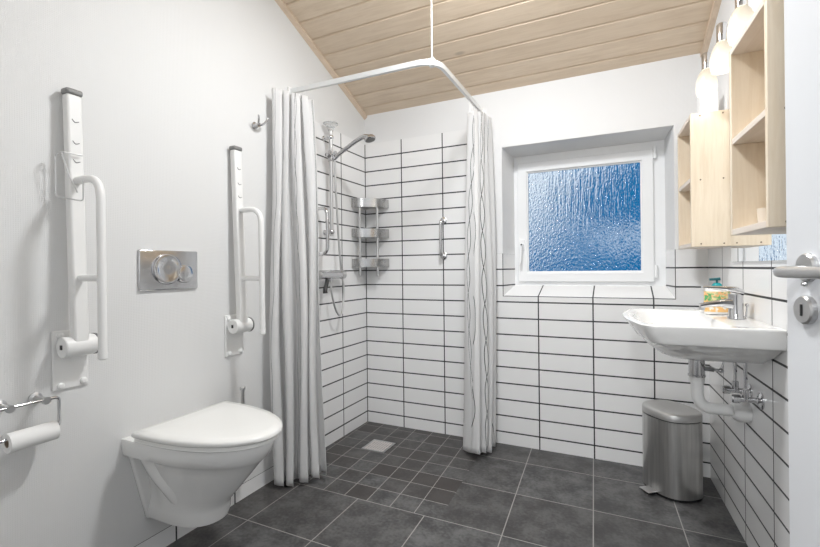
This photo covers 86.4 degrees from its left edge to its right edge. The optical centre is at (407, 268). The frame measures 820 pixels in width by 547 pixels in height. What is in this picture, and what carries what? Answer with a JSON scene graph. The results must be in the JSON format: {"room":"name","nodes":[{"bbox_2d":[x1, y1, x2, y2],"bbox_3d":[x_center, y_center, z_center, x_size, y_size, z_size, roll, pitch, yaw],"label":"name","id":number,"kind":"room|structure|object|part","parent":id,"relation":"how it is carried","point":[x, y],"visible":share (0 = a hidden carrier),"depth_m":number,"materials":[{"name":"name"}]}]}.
{"room":"accessible bathroom","nodes":[
{"label":"accessible bathroom","id":0,"kind":"room"},
{"bbox_2d":[0,0,367,546],"bbox_3d":[-0.854,-0.518,1.962,0.001,3.230,2.600,-1,0,26],"label":"wall","id":1,"kind":"structure","parent":0,"point":[167,87],"depth_m":1.64,"materials":[{"name":"white paint"}]},
{"bbox_2d":[0,392,60,443],"bbox_3d":[-1.136,0.434,1.274,0.070,0.109,0.192,-1,0,26],"label":"toilet paper holder","id":2,"kind":"object","parent":1,"relation":"attached to","point":[36,397],"visible":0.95,"depth_m":1.31,"materials":[{"name":"silver metal"}]},
{"bbox_2d":[2,420,59,453],"bbox_3d":[-1.102,0.494,1.282,0.056,0.056,0.119,-1,0,26],"label":"toilet paper roll","id":3,"kind":"object","parent":2,"relation":"hanging from","point":[25,438],"visible":0.99,"depth_m":1.26,"materials":[{"name":"white paper"}]},
{"bbox_2d":[51,87,107,391],"bbox_3d":[-1.019,-0.095,1.386,0.194,0.968,0.108,-1,0,26],"label":"support arm","id":4,"kind":"object","parent":1,"relation":"attached to","point":[71,348],"visible":1,"depth_m":1.39,"materials":[{"name":"white"}]},
{"bbox_3d":[-1.100,0.295,1.425,0.007,0.190,0.104,-1,0,26],"label":"wall plate","id":5,"kind":"part","parent":4,"relation":"part of","materials":[{"name":"white"}]},
{"bbox_3d":[-1.002,-0.015,1.377,0.156,0.561,0.025,-1,0,26],"label":"loop rail","id":6,"kind":"part","parent":4,"relation":"part of","materials":[{"name":"white"}]},
{"bbox_2d":[137,250,197,290],"bbox_3d":[-0.942,0.007,1.738,0.027,0.156,0.252,-1,0,26],"label":"flush plate","id":7,"kind":"object","parent":1,"relation":"attached to","point":[157,269],"visible":1,"depth_m":1.72,"materials":[{"name":"silver metal"}]},
{"bbox_2d":[121,401,282,527],"bbox_3d":[-0.711,0.753,1.630,0.551,0.377,0.406,-1,0,26],"label":"toilet","id":8,"kind":"object","parent":1,"relation":"attached to","point":[187,469],"visible":1,"depth_m":1.54,"materials":[{"name":"white ceramic"}]},
{"bbox_3d":[-0.716,0.775,1.632,0.512,0.326,0.382,-1,0,26],"label":"bowl","id":9,"kind":"part","parent":8,"relation":"part of","materials":[{"name":"white ceramic"}]},
{"bbox_3d":[-0.674,0.601,1.611,0.443,0.018,0.390,-1,0,26],"label":"seat","id":10,"kind":"part","parent":8,"relation":"part of","materials":[{"name":"white plastic"}]},
{"bbox_3d":[-0.671,0.577,1.610,0.457,0.026,0.406,-1,0,26],"label":"lid","id":11,"kind":"part","parent":8,"relation":"part of","materials":[{"name":"white plastic"}]},
{"bbox_2d":[240,386,245,403],"bbox_3d":[-0.765,0.727,2.012,0.095,0.363,0.080,-1,0,26],"label":"toilet brush","id":12,"kind":"object","parent":1,"relation":"attached to","point":[242,388],"visible":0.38,"depth_m":2.00,"materials":[{"name":"silver metal"}]},
{"bbox_2d":[224,145,265,356],"bbox_3d":[-0.726,-0.080,1.994,0.194,0.968,0.108,-1,0,26],"label":"support arm","id":13,"kind":"object","parent":1,"relation":"attached to","point":[238,323],"visible":1,"depth_m":2.00,"materials":[{"name":"white"}]},
{"bbox_3d":[-0.807,0.310,2.033,0.007,0.190,0.104,-1,0,26],"label":"wall plate","id":14,"kind":"part","parent":13,"relation":"part of","materials":[{"name":"white"}]},
{"bbox_3d":[-0.710,0.000,1.984,0.156,0.561,0.025,-1,0,26],"label":"loop rail","id":15,"kind":"part","parent":13,"relation":"part of","materials":[{"name":"white"}]},
{"bbox_2d":[252,114,268,128],"bbox_3d":[-0.731,-0.717,2.151,0.064,0.056,0.072,-1,0,26],"label":"robe hook","id":16,"kind":"object","parent":1,"relation":"attached to","point":[255,125],"visible":1,"depth_m":2.15,"materials":[{"name":"silver metal"}]},
{"bbox_2d":[275,0,366,119],"bbox_3d":[-0.838,-1.564,1.993,0.022,1.026,2.480,-1,0,26],"label":"trim","id":17,"kind":"structure","parent":1,"relation":"attached to","point":[281,4],"depth_m":2.61,"materials":[{"name":"brown wood"}]},
{"bbox_2d":[318,207,328,255],"bbox_3d":[-0.502,-0.220,2.577,0.097,0.322,0.052,-1,0,26],"label":"handle","id":18,"kind":"object","parent":1,"relation":"attached to","point":[325,252],"visible":0.8,"depth_m":2.55,"materials":[{"name":"silver metal"}]},
{"bbox_2d":[322,121,337,235],"bbox_3d":[-0.466,-0.537,2.652,0.101,0.684,0.092,-1,0,26],"label":"shower rail","id":19,"kind":"object","parent":1,"relation":"attached to","point":[330,125],"visible":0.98,"depth_m":2.64,"materials":[{"name":"silver metal"}]},
{"bbox_3d":[-0.466,-0.855,2.650,0.092,0.049,0.092,-1,0,26],"label":"soap dish","id":20,"kind":"part","parent":19,"relation":"part of","materials":[{"name":"white plastic"}]},
{"bbox_2d":[330,134,375,315],"bbox_3d":[-0.302,-0.244,2.621,0.311,1.076,0.152,-1,0,26],"label":"shower","id":21,"kind":"object","parent":19,"relation":"attached to","point":[368,138],"visible":0.99,"depth_m":2.64,"materials":[{"name":"silver metal"}]},
{"bbox_3d":[-0.335,-0.717,2.588,0.249,0.128,0.028,-1,0,26],"label":"handle","id":22,"kind":"part","parent":21,"relation":"part of","materials":[{"name":"silver metal"}]},
{"bbox_2d":[319,270,346,293],"bbox_3d":[-0.470,0.077,2.635,0.097,0.139,0.290,-1,0,26],"label":"shower mixer","id":23,"kind":"object","parent":1,"relation":"attached to","point":[328,275],"visible":0.78,"depth_m":2.60,"materials":[{"name":"silver metal"}]},
{"bbox_3d":[-0.475,0.101,2.561,0.028,0.092,0.069,-1,0,7],"label":"diverter lever","id":24,"kind":"part","parent":23,"relation":"part of","materials":[{"name":"black plastic"}]},
{"bbox_3d":[-0.410,0.039,2.745,0.053,0.053,0.040,-1,0,26],"label":"control knob","id":25,"kind":"part","parent":23,"relation":"part of","materials":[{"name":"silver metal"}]},
{"bbox_2d":[287,0,484,112],"bbox_3d":[-0.086,-1.173,2.559,0.878,0.436,0.812,-1,0,26],"label":"rail","id":26,"kind":"object","parent":1,"relation":"attached to","point":[431,62],"visible":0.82,"depth_m":2.20,"materials":[{"name":"white metal"}]},
{"bbox_2d":[269,88,326,486],"bbox_3d":[-0.577,0.070,2.290,0.275,2.056,0.230,-1,0,-14],"label":"shower curtain","id":27,"kind":"object","parent":26,"relation":"hanging from","point":[296,389],"visible":0.98,"depth_m":2.23,"materials":[{"name":"fabric"}]},
{"bbox_3d":[-0.087,-0.977,2.566,0.866,0.027,0.800,-1,0,26],"label":"rail","id":28,"kind":"part","parent":26,"relation":"part of","materials":[{"name":"white metal"}]},
{"bbox_3d":[0.116,-1.192,2.080,0.007,0.402,0.007,-1,0,26],"label":"hanger rod","id":29,"kind":"part","parent":26,"relation":"part of","materials":[{"name":"white metal"}]},
{"bbox_2d":[463,103,495,454],"bbox_3d":[0.424,0.059,2.583,0.160,2.055,0.302,-1,0,38],"label":"shower curtain","id":30,"kind":"object","parent":26,"relation":"hanging from","point":[479,427],"visible":1,"depth_m":2.51,"materials":[{"name":"fabric"}]},
{"bbox_2d":[166,421,747,546],"bbox_3d":[0.213,1.086,1.473,2.315,0.001,2.630,-1,0,26],"label":"floor","id":31,"kind":"structure","parent":0,"point":[425,490],"depth_m":1.99,"materials":[{"name":"grey tile"}]},
{"bbox_2d":[361,439,395,452],"bbox_3d":[-0.175,1.088,2.675,0.154,0.003,0.154,-1,0,26],"label":"floor drain","id":32,"kind":"object","parent":31,"relation":"on","point":[384,444],"visible":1,"depth_m":2.67,"materials":[{"name":"silver metal"}]},
{"bbox_2d":[640,399,702,502],"bbox_3d":[1.260,0.872,2.112,0.274,0.405,0.256,-1,0,-12],"label":"pedal bin","id":33,"kind":"object","parent":31,"relation":"on","point":[672,436],"visible":1,"depth_m":2.02,"materials":[{"name":"silver metal"}]},
{"bbox_3d":[1.274,0.688,2.116,0.208,0.038,0.256,-1,0,-12],"label":"lid","id":34,"kind":"part","parent":33,"relation":"part of","materials":[{"name":"silver metal"}]},
{"bbox_2d":[283,0,713,114],"bbox_3d":[0.159,-1.610,1.480,2.325,1.072,2.640,-1,0,26],"label":"ceiling","id":35,"kind":"structure","parent":0,"point":[488,46],"depth_m":2.35,"materials":[{"name":"brown wood"}]},
{"bbox_2d":[365,53,709,477],"bbox_3d":[0.760,-0.044,2.774,2.235,2.248,0.300,-1,0,26],"label":"wall","id":36,"kind":"structure","parent":0,"point":[574,377],"depth_m":2.65,"materials":[{"name":"white tile"}]},
{"bbox_2d":[351,198,388,276],"bbox_3d":[-0.251,-0.209,2.986,0.185,0.530,0.185,-1,0,26],"label":"caddy","id":37,"kind":"object","parent":36,"relation":"attached to","point":[360,203],"visible":1,"depth_m":2.95,"materials":[{"name":"silver metal"}]},
{"bbox_3d":[-0.319,-0.190,2.950,0.017,0.494,0.017,-1,0,26],"label":"post","id":38,"kind":"part","parent":37,"relation":"part of","materials":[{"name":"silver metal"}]},
{"bbox_2d":[355,237,382,238],"bbox_3d":[-0.252,-0.213,2.990,0.179,0.003,0.179,-1,0,26],"label":"shelf","id":39,"kind":"object","parent":37,"relation":"attached to","point":[355,237],"depth_m":2.99,"materials":[{"name":"silver metal"}]},
{"bbox_2d":[355,207,383,209],"bbox_3d":[-0.254,-0.418,2.990,0.179,0.003,0.179,-1,0,26],"label":"shelf","id":40,"kind":"object","parent":37,"relation":"attached to","point":[359,208],"depth_m":2.99,"materials":[{"name":"silver metal"}]},
{"bbox_3d":[-0.203,-0.191,2.976,0.017,0.494,0.017,-1,0,26],"label":"post","id":41,"kind":"part","parent":37,"relation":"part of","materials":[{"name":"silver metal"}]},
{"bbox_2d":[439,217,446,259],"bbox_3d":[0.225,-0.195,2.830,0.048,0.278,0.064,-1,0,26],"label":"handle","id":42,"kind":"object","parent":36,"relation":"attached to","point":[443,220],"visible":1,"depth_m":2.81,"materials":[{"name":"silver metal"}]},
{"bbox_2d":[514,140,665,285],"bbox_3d":[1.086,-0.311,2.673,0.872,0.854,0.138,-1,0,26],"label":"window","id":43,"kind":"structure","parent":36,"relation":"in","point":[593,216],"depth_m":2.65,"materials":[{"name":"blue glass"}]},
{"bbox_3d":[0.734,-0.108,2.796,0.030,0.156,0.052,-1,0,26],"label":"handle","id":44,"kind":"part","parent":43,"relation":"part of","materials":[{"name":"white plastic"}]},
{"bbox_3d":[1.075,-0.299,2.689,0.658,0.650,0.006,-1,0,26],"label":"pane","id":45,"kind":"part","parent":43,"relation":"part of","materials":[{"name":"blue glass"}]},
{"bbox_2d":[708,0,789,546],"bbox_3d":[1.028,-0.538,1.056,0.001,3.230,2.602,-1,0,23],"label":"wall","id":46,"kind":"structure","parent":0,"point":[749,462],"depth_m":1.59,"materials":[{"name":"white tile"}]},
{"bbox_2d":[677,109,730,248],"bbox_3d":[1.358,-0.382,2.008,0.146,0.575,0.323,-1,0,23],"label":"upper cabinet","id":47,"kind":"object","parent":46,"relation":"attached to","point":[703,141],"visible":0.9,"depth_m":1.87,"materials":[{"name":"brown wood"}]},
{"bbox_3d":[1.355,-0.660,2.008,0.146,0.018,0.284,-1,0,23],"label":"panel","id":48,"kind":"part","parent":47,"relation":"part of","materials":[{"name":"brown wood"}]},
{"bbox_3d":[1.417,-0.383,2.147,0.146,0.575,0.018,-1,0,23],"label":"panel","id":49,"kind":"part","parent":47,"relation":"part of","materials":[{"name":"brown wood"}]},
{"bbox_3d":[1.357,-0.388,2.008,0.139,0.018,0.284,-1,0,23],"label":"shelf","id":50,"kind":"part","parent":47,"relation":"part of","materials":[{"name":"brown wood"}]},
{"bbox_3d":[1.361,-0.103,2.008,0.146,0.018,0.284,-1,0,23],"label":"panel","id":51,"kind":"part","parent":47,"relation":"part of","materials":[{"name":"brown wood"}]},
{"bbox_2d":[697,90,718,112],"bbox_3d":[1.350,-0.727,1.963,0.068,0.115,0.068,-1,0,23],"label":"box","id":52,"kind":"object","parent":47,"relation":"on","point":[708,104],"visible":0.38,"depth_m":1.93,"materials":[{"name":"white"}]},
{"bbox_2d":[623,308,786,363],"bbox_3d":[1.081,0.265,1.704,0.427,0.155,0.652,-1,0,23],"label":"basin","id":53,"kind":"object","parent":46,"relation":"attached to","point":[687,334],"visible":0.98,"depth_m":1.45,"materials":[{"name":"white ceramic"}]},
{"bbox_2d":[704,277,730,314],"bbox_3d":[1.258,0.111,1.772,0.091,0.149,0.047,-1,0,23],"label":"soap bottle","id":54,"kind":"object","parent":53,"relation":"on","point":[709,294],"visible":0.63,"depth_m":1.76,"materials":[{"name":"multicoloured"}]},
{"bbox_2d":[704,289,727,314],"bbox_3d":[1.258,0.130,1.772,0.090,0.110,0.046,-1,0,23],"label":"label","id":55,"kind":"object","parent":54,"relation":"on","point":[709,294],"depth_m":1.76,"materials":[{"name":"multicoloured paper"}]},
{"bbox_2d":[688,360,752,422],"bbox_3d":[1.193,0.459,1.677,0.216,0.254,0.079,-1,0,11],"label":"trap","id":56,"kind":"object","parent":53,"relation":"attached to","point":[741,412],"visible":0.87,"depth_m":1.66,"materials":[{"name":"white plastic"}]},
{"bbox_2d":[699,286,748,318],"bbox_3d":[1.181,0.127,1.631,0.157,0.122,0.052,-1,0,23],"label":"tap","id":57,"kind":"object","parent":53,"relation":"attached to","point":[734,303],"visible":1,"depth_m":1.61,"materials":[{"name":"silver metal"}]},
{"bbox_3d":[1.163,0.132,1.638,0.113,0.044,0.040,-1,0,23],"label":"spout","id":58,"kind":"part","parent":57,"relation":"part of","materials":[{"name":"silver metal"}]},
{"bbox_3d":[1.177,0.081,1.632,0.128,0.030,0.046,-1,0,23],"label":"lever","id":59,"kind":"part","parent":57,"relation":"part of","materials":[{"name":"silver metal"}]},
{"bbox_3d":[1.247,0.157,1.602,0.014,0.059,0.014,-1,0,23],"label":"plug rod","id":60,"kind":"part","parent":57,"relation":"part of","materials":[{"name":"silver metal"}]},
{"bbox_2d":[696,52,717,97],"bbox_3d":[1.268,-0.806,1.796,0.138,0.175,0.077,-1,0,23],"label":"wall lamp","id":61,"kind":"object","parent":46,"relation":"attached to","point":[706,83],"visible":0.84,"depth_m":1.79,"materials":[{"name":"white glass"}]},
{"bbox_3d":[1.240,-0.770,1.808,0.077,0.104,0.077,-1,0,23],"label":"lamp shade","id":62,"kind":"part","parent":61,"relation":"part of","materials":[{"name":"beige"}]},
{"bbox_2d":[700,0,721,56],"bbox_3d":[1.022,-1.584,1.098,0.024,1.026,2.483,-1,0,23],"label":"trim","id":63,"kind":"structure","parent":46,"relation":"attached to","point":[716,4],"depth_m":2.08,"materials":[{"name":"brown wood"}]},
{"bbox_2d":[709,22,732,74],"bbox_3d":[1.173,-0.805,1.576,0.138,0.175,0.077,-1,0,23],"label":"wall lamp","id":64,"kind":"object","parent":46,"relation":"attached to","point":[719,58],"visible":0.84,"depth_m":1.57,"materials":[{"name":"white glass"}]},
{"bbox_3d":[1.145,-0.769,1.588,0.077,0.104,0.077,-1,0,23],"label":"lamp shade","id":65,"kind":"part","parent":64,"relation":"part of","materials":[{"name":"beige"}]},
{"bbox_2d":[721,363,752,396],"bbox_3d":[1.250,0.385,1.662,0.088,0.220,0.060,-1,0,23],"label":"angle valve","id":66,"kind":"object","parent":46,"relation":"attached to","point":[735,388],"visible":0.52,"depth_m":1.66,"materials":[{"name":"silver metal"}]},
{"bbox_3d":[1.224,0.465,1.674,0.028,0.030,0.032,-1,0,23],"label":"knob","id":67,"kind":"part","parent":66,"relation":"part of","materials":[{"name":"silver metal"}]},
{"bbox_2d":[727,0,753,45],"bbox_3d":[1.082,-0.804,1.364,0.138,0.175,0.077,-1,0,23],"label":"wall lamp","id":68,"kind":"object","parent":46,"relation":"attached to","point":[742,13],"visible":0.65,"depth_m":1.36,"materials":[{"name":"white glass"}]},
{"bbox_2d":[730,363,764,409],"bbox_3d":[1.201,0.385,1.547,0.088,0.220,0.060,-1,0,23],"label":"angle valve","id":69,"kind":"object","parent":46,"relation":"attached to","point":[735,398],"visible":0.88,"depth_m":1.54,"materials":[{"name":"silver metal"}]},
{"bbox_3d":[1.174,0.466,1.559,0.028,0.030,0.032,-1,0,23],"label":"knob","id":70,"kind":"part","parent":69,"relation":"part of","materials":[{"name":"silver metal"}]},
{"bbox_2d":[729,0,785,235],"bbox_3d":[0.999,-0.383,1.171,0.146,0.565,0.323,-1,0,23],"label":"wall shelf","id":71,"kind":"object","parent":46,"relation":"attached to","point":[757,57],"visible":0.7,"depth_m":1.25,"materials":[{"name":"brown wood"}]},
{"bbox_3d":[0.996,-0.657,1.171,0.146,0.018,0.284,-1,0,23],"label":"panel","id":72,"kind":"part","parent":71,"relation":"part of","materials":[{"name":"brown wood"}]},
{"bbox_3d":[1.058,-0.384,1.310,0.146,0.565,0.018,-1,0,23],"label":"panel","id":73,"kind":"part","parent":71,"relation":"part of","materials":[{"name":"brown wood"}]},
{"bbox_3d":[0.997,-0.385,1.171,0.139,0.018,0.284,-1,0,23],"label":"shelf","id":74,"kind":"part","parent":71,"relation":"part of","materials":[{"name":"brown wood"}]},
{"bbox_3d":[1.001,-0.110,1.171,0.146,0.018,0.284,-1,0,23],"label":"panel","id":75,"kind":"part","parent":71,"relation":"part of","materials":[{"name":"brown wood"}]},
{"bbox_2d":[757,208,765,222],"bbox_3d":[1.043,-0.147,1.270,0.040,0.055,0.040,-1,0,26],"label":"cup","id":76,"kind":"object","parent":71,"relation":"on","point":[761,212],"visible":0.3,"depth_m":1.26,"materials":[{"name":"beige plastic"}]},
{"bbox_3d":[0.939,-0.383,1.032,0.146,0.565,0.018,-1,0,23],"label":"panel","id":77,"kind":"part","parent":71,"relation":"part of","materials":[{"name":"brown wood"}]},
{"bbox_2d":[729,113,786,261],"bbox_3d":[1.242,-0.348,1.562,0.006,0.645,0.582,-1,0,23],"label":"mirror","id":78,"kind":"object","parent":46,"relation":"attached to","point":[770,247],"visible":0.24,"depth_m":1.52,"materials":[{"name":"mirror"}]},
{"bbox_2d":[772,0,819,546],"bbox_3d":[0.633,0.052,0.429,0.104,2.042,0.872,-1,0,13],"label":"door","id":79,"kind":"structure","parent":46,"relation":"in","point":[801,17],"depth_m":0.80,"materials":[{"name":"white paint"}]},
{"bbox_3d":[0.683,0.003,0.738,0.068,0.061,0.166,-1,0,13],"label":"handle","id":80,"kind":"part","parent":79,"relation":"part of","materials":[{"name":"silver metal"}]}
]}

